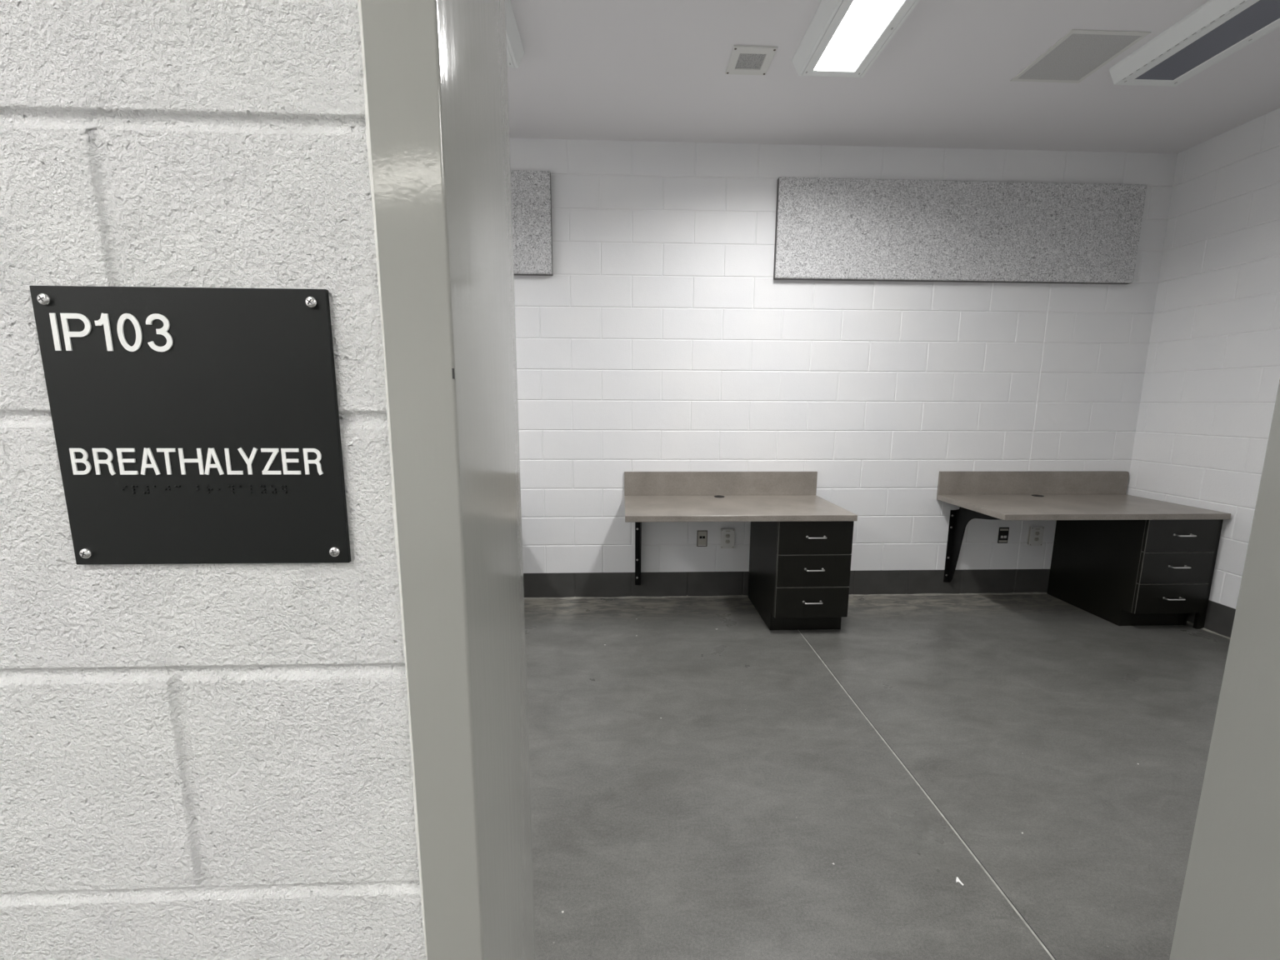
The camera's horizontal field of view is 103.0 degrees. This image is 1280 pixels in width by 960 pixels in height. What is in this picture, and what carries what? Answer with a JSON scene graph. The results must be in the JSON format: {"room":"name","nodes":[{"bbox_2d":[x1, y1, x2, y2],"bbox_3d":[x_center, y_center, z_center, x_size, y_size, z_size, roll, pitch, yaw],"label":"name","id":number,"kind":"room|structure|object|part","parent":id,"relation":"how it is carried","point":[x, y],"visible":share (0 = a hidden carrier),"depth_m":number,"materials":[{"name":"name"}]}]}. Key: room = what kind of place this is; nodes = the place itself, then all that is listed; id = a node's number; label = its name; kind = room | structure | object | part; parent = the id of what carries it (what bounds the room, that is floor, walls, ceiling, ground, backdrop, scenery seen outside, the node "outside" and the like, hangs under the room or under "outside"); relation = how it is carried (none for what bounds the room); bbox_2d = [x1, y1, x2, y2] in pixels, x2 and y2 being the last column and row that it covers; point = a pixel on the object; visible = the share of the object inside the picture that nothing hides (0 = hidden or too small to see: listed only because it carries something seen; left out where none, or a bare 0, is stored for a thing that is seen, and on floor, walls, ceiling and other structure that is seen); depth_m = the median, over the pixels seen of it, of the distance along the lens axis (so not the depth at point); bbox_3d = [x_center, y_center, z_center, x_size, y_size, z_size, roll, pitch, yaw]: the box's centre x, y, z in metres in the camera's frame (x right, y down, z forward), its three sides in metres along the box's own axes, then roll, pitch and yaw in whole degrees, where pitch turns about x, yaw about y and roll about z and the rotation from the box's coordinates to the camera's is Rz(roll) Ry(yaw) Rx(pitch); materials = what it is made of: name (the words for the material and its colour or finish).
{"room":"police station corridor","nodes":[
{"label":"police station corridor","id":0,"kind":"room"},
{"bbox_2d":[0,0,425,959],"bbox_3d":[-0.018,-0.204,0.477,6.800,3.056,0.219,0,9,-2],"label":"wall","id":1,"kind":"structure","parent":0,"point":[207,761],"depth_m":0.40,"materials":[{"name":"white brick"}]},
{"bbox_2d":[29,285,350,564],"bbox_3d":[-0.327,-0.036,0.376,0.204,0.204,0.007,0,9,-2],"label":"room sign","id":2,"kind":"object","parent":1,"relation":"attached to","point":[192,425],"visible":1,"depth_m":0.38,"materials":[{"name":"black plastic"}]},
{"bbox_2d":[358,0,1279,959],"bbox_3d":[0.329,0.226,0.555,1.054,2.185,0.232,0,9,-2],"label":"door frame","id":3,"kind":"structure","parent":1,"relation":"in","point":[435,72],"depth_m":0.44,"materials":[{"name":"grey paint"}]},
{"bbox_2d":[509,138,1177,573],"bbox_3d":[0.029,-0.689,3.552,7.421,3.086,0.200,0,9,-2],"label":"wall","id":4,"kind":"structure","parent":0,"point":[662,336],"depth_m":3.48,"materials":[{"name":"white brick"}]},
{"bbox_2d":[510,170,553,275],"bbox_3d":[-1.786,-1.636,3.213,2.438,0.618,0.049,0,9,-2],"label":"acoustic panel","id":5,"kind":"object","parent":4,"relation":"attached to","point":[530,190],"visible":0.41,"depth_m":3.23,"materials":[{"name":"grey fabric"}]},
{"bbox_2d":[635,522,641,584],"bbox_3d":[-0.005,0.492,3.346,0.040,0.618,0.560,0,9,-2],"label":"support bracket","id":6,"kind":"object","parent":4,"relation":"attached to","point":[637,525],"visible":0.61,"depth_m":3.62,"materials":[{"name":"black metal"}]},
{"bbox_2d":[696,530,707,546],"bbox_3d":[0.444,0.418,3.631,0.074,0.118,0.008,0,9,-2],"label":"outlet","id":7,"kind":"object","parent":4,"relation":"attached to","point":[702,537],"visible":1,"depth_m":3.63,"materials":[{"name":"grey plastic"}]},
{"bbox_2d":[624,471,817,495],"bbox_3d":[0.568,0.025,3.570,1.355,0.168,0.019,0,9,-2],"label":"backsplash","id":8,"kind":"structure","parent":4,"relation":"attached to","point":[636,483],"depth_m":3.56,"materials":[{"name":"grey laminate"}]},
{"bbox_2d":[720,529,734,548],"bbox_3d":[0.622,0.415,3.627,0.098,0.142,0.029,0,9,-2],"label":"power outlet","id":9,"kind":"object","parent":4,"relation":"attached to","point":[727,535],"visible":1,"depth_m":3.61,"materials":[{"name":"grey plastic"}]},
{"bbox_2d":[523,569,1049,597],"bbox_3d":[0.026,0.757,3.677,7.021,0.191,0.010,0,9,-2],"label":"baseboard","id":10,"kind":"structure","parent":4,"relation":"attached to","point":[976,581],"depth_m":3.70,"materials":[{"name":"black rubber"}]},
{"bbox_2d":[524,592,1230,639],"bbox_3d":[0.081,1.063,2.255,7.025,0.014,2.904,0,9,-2],"label":"trim","id":11,"kind":"structure","parent":4,"relation":"attached to","point":[1011,593],"depth_m":3.70,"materials":[{"name":"black rubber"}]},
{"bbox_2d":[773,176,1147,284],"bbox_3d":[2.106,-1.635,3.358,2.438,0.618,0.049,0,9,-2],"label":"acoustic panel","id":12,"kind":"object","parent":4,"relation":"attached to","point":[827,228],"visible":1,"depth_m":3.33,"materials":[{"name":"grey fabric"}]},
{"bbox_2d":[997,527,1009,543],"bbox_3d":[2.650,0.403,3.711,0.074,0.118,0.008,0,9,-2],"label":"outlet","id":13,"kind":"object","parent":4,"relation":"attached to","point":[1003,532],"visible":1,"depth_m":3.71,"materials":[{"name":"black plastic"}]},
{"bbox_2d":[936,470,1129,494],"bbox_3d":[2.823,0.021,3.653,1.387,0.168,0.019,0,9,-2],"label":"backsplash","id":14,"kind":"structure","parent":4,"relation":"attached to","point":[950,482],"depth_m":3.64,"materials":[{"name":"grey laminate"}]},
{"bbox_2d":[1027,526,1044,545],"bbox_3d":[2.883,0.408,3.710,0.098,0.142,0.029,0,9,-2],"label":"power outlet","id":15,"kind":"object","parent":4,"relation":"attached to","point":[1035,534],"visible":1,"depth_m":3.70,"materials":[{"name":"grey plastic"}]},
{"bbox_2d":[524,594,1229,959],"bbox_3d":[0.007,1.484,-0.121,8.400,0.100,7.912,0,9,-2],"label":"floor","id":16,"kind":"structure","parent":0,"point":[715,827],"depth_m":1.92,"materials":[{"name":"concrete"}]},
{"bbox_2d":[747,520,854,629],"bbox_3d":[1.024,0.547,3.335,0.447,0.717,0.671,0,9,-2],"label":"base cabinet","id":17,"kind":"object","parent":16,"relation":"on","point":[799,573],"visible":0.98,"depth_m":3.05,"materials":[{"name":"black laminate"}]},
{"bbox_2d":[624,471,857,522],"bbox_3d":[0.580,0.091,3.257,1.355,0.205,0.658,0,9,-2],"label":"countertop","id":18,"kind":"structure","parent":17,"relation":"on","point":[648,496],"depth_m":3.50,"materials":[{"name":"grey laminate"}]},
{"bbox_3d":[1.034,0.735,3.068,0.444,0.190,0.019,0,9,-2],"label":"drawer","id":19,"kind":"part","parent":17,"relation":"part of","materials":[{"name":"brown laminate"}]},
{"bbox_3d":[1.035,0.734,3.042,0.117,0.013,0.035,0,9,-2],"label":"handle","id":20,"kind":"part","parent":17,"relation":"part of","materials":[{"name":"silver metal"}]},
{"bbox_3d":[1.035,0.540,3.039,0.444,0.197,0.019,0,9,-2],"label":"drawer","id":21,"kind":"part","parent":17,"relation":"part of","materials":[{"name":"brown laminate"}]},
{"bbox_3d":[1.036,0.533,3.011,0.117,0.013,0.035,0,9,-2],"label":"handle","id":22,"kind":"part","parent":17,"relation":"part of","materials":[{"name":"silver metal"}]},
{"bbox_3d":[1.035,0.340,3.008,0.444,0.199,0.019,0,9,-2],"label":"drawer","id":23,"kind":"part","parent":17,"relation":"part of","materials":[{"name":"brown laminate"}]},
{"bbox_3d":[1.037,0.337,2.982,0.117,0.013,0.035,0,9,-2],"label":"handle","id":24,"kind":"part","parent":17,"relation":"part of","materials":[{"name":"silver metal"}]},
{"bbox_2d":[798,630,1056,959],"bbox_3d":[1.031,1.117,1.976,0.012,0.001,3.492,0,9,-2],"label":"joint","id":25,"kind":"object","parent":16,"relation":"in","point":[1011,903],"depth_m":1.70,"materials":[{"name":"grey"}]},
{"bbox_2d":[955,876,963,885],"bbox_3d":[0.942,1.187,1.506,0.017,0.002,0.027,0,9,-2],"label":"chip","id":26,"kind":"object","parent":16,"relation":"on","point":[957,880],"visible":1,"depth_m":1.50,"materials":[{"name":"white"}]},
{"bbox_2d":[1047,519,1219,625],"bbox_3d":[3.272,0.544,3.418,0.447,0.717,0.671,0,9,-2],"label":"base cabinet","id":27,"kind":"object","parent":16,"relation":"on","point":[1120,572],"visible":0.98,"depth_m":3.19,"materials":[{"name":"black laminate"}]},
{"bbox_2d":[936,470,1230,520],"bbox_3d":[2.837,0.087,3.340,1.393,0.205,0.658,0,9,-2],"label":"countertop","id":28,"kind":"structure","parent":27,"relation":"on","point":[1003,495],"depth_m":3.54,"materials":[{"name":"grey laminate"}]},
{"bbox_2d":[943,506,1001,582],"bbox_3d":[2.268,0.488,3.430,0.040,0.618,0.560,0,9,-2],"label":"support bracket","id":29,"kind":"object","parent":28,"relation":"hanging from","point":[959,518],"visible":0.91,"depth_m":3.67,"materials":[{"name":"black metal"}]},
{"bbox_3d":[3.282,0.732,3.151,0.444,0.190,0.019,0,9,-2],"label":"drawer","id":30,"kind":"part","parent":27,"relation":"part of","materials":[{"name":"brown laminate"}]},
{"bbox_3d":[3.284,0.730,3.125,0.117,0.013,0.035,0,9,-2],"label":"handle","id":31,"kind":"part","parent":27,"relation":"part of","materials":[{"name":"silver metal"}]},
{"bbox_3d":[3.283,0.537,3.122,0.444,0.197,0.019,0,9,-2],"label":"drawer","id":32,"kind":"part","parent":27,"relation":"part of","materials":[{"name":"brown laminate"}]},
{"bbox_3d":[3.284,0.530,3.094,0.117,0.013,0.035,0,9,-2],"label":"handle","id":33,"kind":"part","parent":27,"relation":"part of","materials":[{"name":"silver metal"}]},
{"bbox_3d":[3.284,0.337,3.091,0.444,0.199,0.019,0,9,-2],"label":"drawer","id":34,"kind":"part","parent":27,"relation":"part of","materials":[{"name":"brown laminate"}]},
{"bbox_3d":[3.285,0.334,3.064,0.117,0.013,0.035,0,9,-2],"label":"handle","id":35,"kind":"part","parent":27,"relation":"part of","materials":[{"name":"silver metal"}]},
{"bbox_2d":[1193,519,1223,629],"bbox_3d":[3.532,0.584,3.165,0.048,0.716,0.018,0,9,-2],"label":"strip","id":36,"kind":"object","parent":16,"relation":"on","point":[1199,620],"visible":0.5,"depth_m":3.18,"materials":[{"name":"black laminate"}]},
{"bbox_2d":[507,0,1279,153],"bbox_3d":[0.093,-1.976,1.764,7.221,0.100,3.150,0,9,-2],"label":"ceiling","id":37,"kind":"structure","parent":0,"point":[615,70],"depth_m":2.65,"materials":[{"name":"white paint"}]},
{"bbox_2d":[505,0,524,68],"bbox_3d":[-0.715,-1.896,1.799,0.380,0.075,1.220,0,9,-2],"label":"ceiling light","id":38,"kind":"object","parent":37,"relation":"attached to","point":[515,51],"visible":0.22,"depth_m":2.27,"materials":[{"name":"white metal"}]},
{"bbox_2d":[725,45,777,74],"bbox_3d":[0.534,-2.025,2.461,0.206,0.010,0.200,0,9,-2],"label":"ceiling speaker","id":39,"kind":"object","parent":37,"relation":"in","point":[743,60],"visible":1,"depth_m":2.45,"materials":[{"name":"white metal"}]},
{"bbox_2d":[735,53,765,68],"bbox_3d":[0.534,-2.028,2.460,0.126,0.002,0.114,0,9,-2],"label":"grille","id":40,"kind":"object","parent":39,"relation":"attached to","point":[742,60],"depth_m":2.46,"materials":[{"name":"grey metal"}]},
{"bbox_2d":[792,0,919,77],"bbox_3d":[0.946,-1.899,1.861,0.380,0.075,1.220,0,9,-2],"label":"ceiling light","id":41,"kind":"object","parent":37,"relation":"attached to","point":[843,38],"visible":1,"depth_m":2.20,"materials":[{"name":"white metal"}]},
{"bbox_2d":[814,0,904,70],"bbox_3d":[0.946,-1.867,1.865,0.200,0.001,1.136,0,9,-2],"label":"diffuser","id":42,"kind":"object","parent":41,"relation":"attached to","point":[862,24],"depth_m":2.18,"materials":[{"name":"white plastic"}]},
{"bbox_2d":[1010,29,1150,83],"bbox_3d":[2.085,-2.017,2.434,0.362,0.005,0.362,0,9,-2],"label":"ceiling vent","id":43,"kind":"object","parent":37,"relation":"attached to","point":[1079,53],"visible":1,"depth_m":2.42,"materials":[{"name":"white metal"}]},
{"bbox_2d":[1109,0,1279,86],"bbox_3d":[2.528,-1.901,1.919,0.380,0.075,1.220,0,9,-2],"label":"ceiling light","id":44,"kind":"object","parent":37,"relation":"attached to","point":[1216,30],"visible":1,"depth_m":2.23,"materials":[{"name":"white metal"}]},
{"bbox_2d":[1126,107,1279,609],"bbox_3d":[3.693,-0.460,2.154,0.200,3.086,3.100,0,9,-2],"label":"wall","id":45,"kind":"structure","parent":0,"point":[1212,377],"depth_m":3.13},
{"bbox_2d":[1186,600,1235,637],"bbox_3d":[3.592,0.971,2.369,0.010,0.191,2.900,0,9,-2],"label":"baseboard","id":46,"kind":"structure","parent":45,"relation":"attached to","point":[1219,618],"depth_m":3.13,"materials":[{"name":"black rubber"}]}
]}

